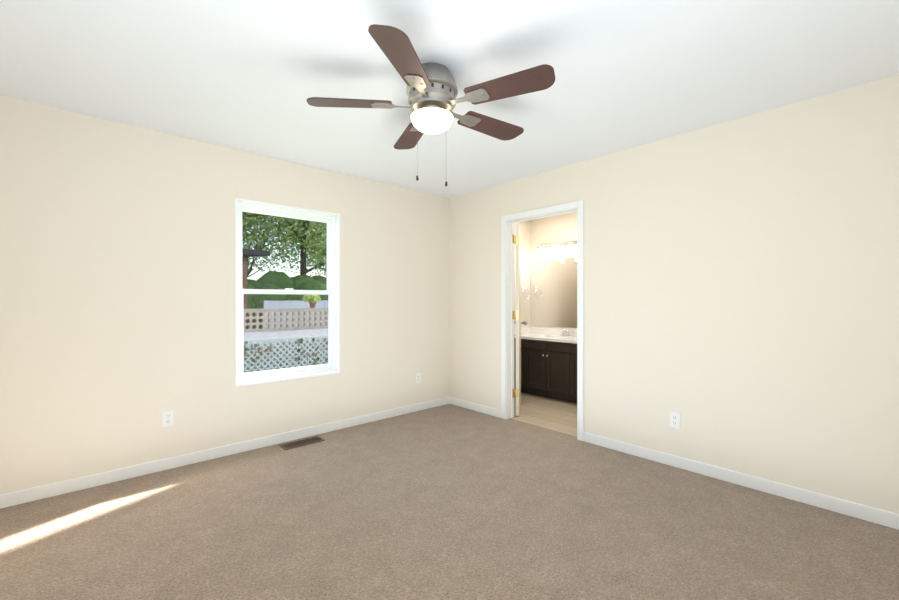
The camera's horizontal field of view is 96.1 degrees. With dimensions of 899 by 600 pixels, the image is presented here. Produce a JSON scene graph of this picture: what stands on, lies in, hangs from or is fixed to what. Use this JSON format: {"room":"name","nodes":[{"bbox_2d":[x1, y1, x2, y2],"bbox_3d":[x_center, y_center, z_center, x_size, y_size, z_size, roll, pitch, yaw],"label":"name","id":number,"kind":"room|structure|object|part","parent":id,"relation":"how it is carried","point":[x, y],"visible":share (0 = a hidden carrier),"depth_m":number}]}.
{"room":"empty bedroom","nodes":[
{"label":"empty bedroom","id":0,"kind":"room"},
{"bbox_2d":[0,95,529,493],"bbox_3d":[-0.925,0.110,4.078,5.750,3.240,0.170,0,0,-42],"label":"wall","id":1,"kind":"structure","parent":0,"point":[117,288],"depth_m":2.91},
{"bbox_2d":[162,410,173,426],"bbox_3d":[-2.044,0.860,2.934,0.070,0.115,0.009,0,0,-42],"label":"electrical outlet","id":2,"kind":"object","parent":1,"relation":"attached to","point":[167,417],"visible":1,"depth_m":2.93},
{"bbox_2d":[0,397,447,508],"bbox_3d":[-1.423,1.188,3.497,3.870,0.083,0.017,0,0,-42],"label":"baseboard","id":3,"kind":"structure","parent":1,"relation":"attached to","point":[14,498],"depth_m":3.01},
{"bbox_2d":[235,198,339,386],"bbox_3d":[-1.427,-0.061,3.595,0.913,1.518,0.145,0,0,-42],"label":"window","id":4,"kind":"structure","parent":1,"relation":"in","point":[287,292],"depth_m":3.59},
{"bbox_2d":[416,373,420,383],"bbox_3d":[-0.346,0.868,4.484,0.070,0.115,0.009,0,0,-42],"label":"electrical outlet","id":5,"kind":"object","parent":1,"relation":"attached to","point":[418,377],"visible":1,"depth_m":4.48},
{"bbox_2d":[0,404,898,599],"bbox_3d":[-0.059,1.290,1.910,4.105,0.120,4.200,0,0,-42],"label":"floor","id":6,"kind":"structure","parent":0,"point":[449,502],"depth_m":2.16},
{"bbox_2d":[279,436,324,449],"bbox_3d":[-1.264,1.226,3.470,0.340,0.006,0.140,0,0,-42],"label":"floor vent","id":7,"kind":"object","parent":6,"relation":"in","point":[300,443],"visible":0.98,"depth_m":3.46},
{"bbox_2d":[0,0,898,197],"bbox_3d":[0.498,-1.270,2.520,5.750,0.120,4.350,0,0,-42],"label":"ceiling","id":8,"kind":"structure","parent":0,"point":[251,76],"depth_m":2.10},
{"bbox_2d":[307,24,554,185],"bbox_3d":[-0.058,-0.907,2.170,1.214,0.606,1.235,0,0,-42],"label":"fan","id":9,"kind":"object","parent":8,"relation":"hanging from","point":[432,92],"visible":1,"depth_m":2.04},
{"bbox_2d":[511,391,576,436],"bbox_3d":[1.498,1.292,4.469,1.645,0.116,2.520,0,0,-42],"label":"floor","id":10,"kind":"structure","parent":0,"point":[551,414],"depth_m":4.39},
{"bbox_2d":[514,326,576,403],"bbox_3d":[1.393,0.799,5.177,0.601,0.862,1.324,0,0,-42],"label":"bathroom vanity","id":11,"kind":"object","parent":10,"relation":"on","point":[548,362],"visible":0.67,"depth_m":5.03},
{"bbox_2d":[530,212,576,328],"bbox_3d":[2.061,0.010,4.983,0.120,2.440,2.520,0,0,-42],"label":"wall","id":12,"kind":"structure","parent":0,"point":[561,228],"depth_m":5.59},
{"bbox_2d":[531,257,576,327],"bbox_3d":[1.611,-0.101,5.378,0.009,0.958,1.270,0,0,-42],"label":"mirror","id":13,"kind":"object","parent":12,"relation":"attached to","point":[553,292],"visible":0.58,"depth_m":5.56},
{"bbox_2d":[536,241,576,257],"bbox_3d":[1.513,-0.681,5.382,0.149,0.192,0.905,0,0,-42],"label":"sconce","id":14,"kind":"object","parent":12,"relation":"attached to","point":[554,251],"visible":0.71,"depth_m":5.43},
{"bbox_2d":[450,75,898,513],"bbox_3d":[1.461,0.010,3.297,0.120,2.440,4.200,0,0,-42],"label":"wall","id":15,"kind":"structure","parent":0,"point":[741,295],"depth_m":2.68},
{"bbox_2d":[448,397,500,417],"bbox_3d":[0.278,1.188,4.492,0.017,0.083,0.781,0,0,-42],"label":"baseboard","id":16,"kind":"structure","parent":15,"relation":"attached to","point":[458,402],"depth_m":4.47},
{"bbox_2d":[512,224,526,415],"bbox_3d":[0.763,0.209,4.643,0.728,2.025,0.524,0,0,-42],"label":"door leaf","id":17,"kind":"structure","parent":15,"relation":"in","point":[518,322],"depth_m":4.27},
{"bbox_3d":[0.667,0.167,4.232,0.032,1.710,0.002,0,0,-42],"label":"door hinge","id":18,"kind":"part","parent":17,"relation":"part of"},
{"bbox_2d":[501,200,583,440],"bbox_3d":[0.904,0.179,3.906,0.152,2.102,0.928,0,0,-42],"label":"door frame","id":19,"kind":"structure","parent":15,"relation":"attached to","point":[579,205],"depth_m":4.16},
{"bbox_2d":[670,411,679,428],"bbox_3d":[1.662,0.885,2.980,0.009,0.115,0.070,0,0,-42],"label":"electrical outlet","id":20,"kind":"object","parent":15,"relation":"attached to","point":[674,419],"visible":1,"depth_m":2.98},
{"bbox_2d":[583,432,898,529],"bbox_3d":[1.936,1.188,2.675,0.017,0.083,2.281,0,0,-42],"label":"baseboard","id":21,"kind":"structure","parent":15,"relation":"attached to","point":[841,506],"depth_m":2.60}
]}

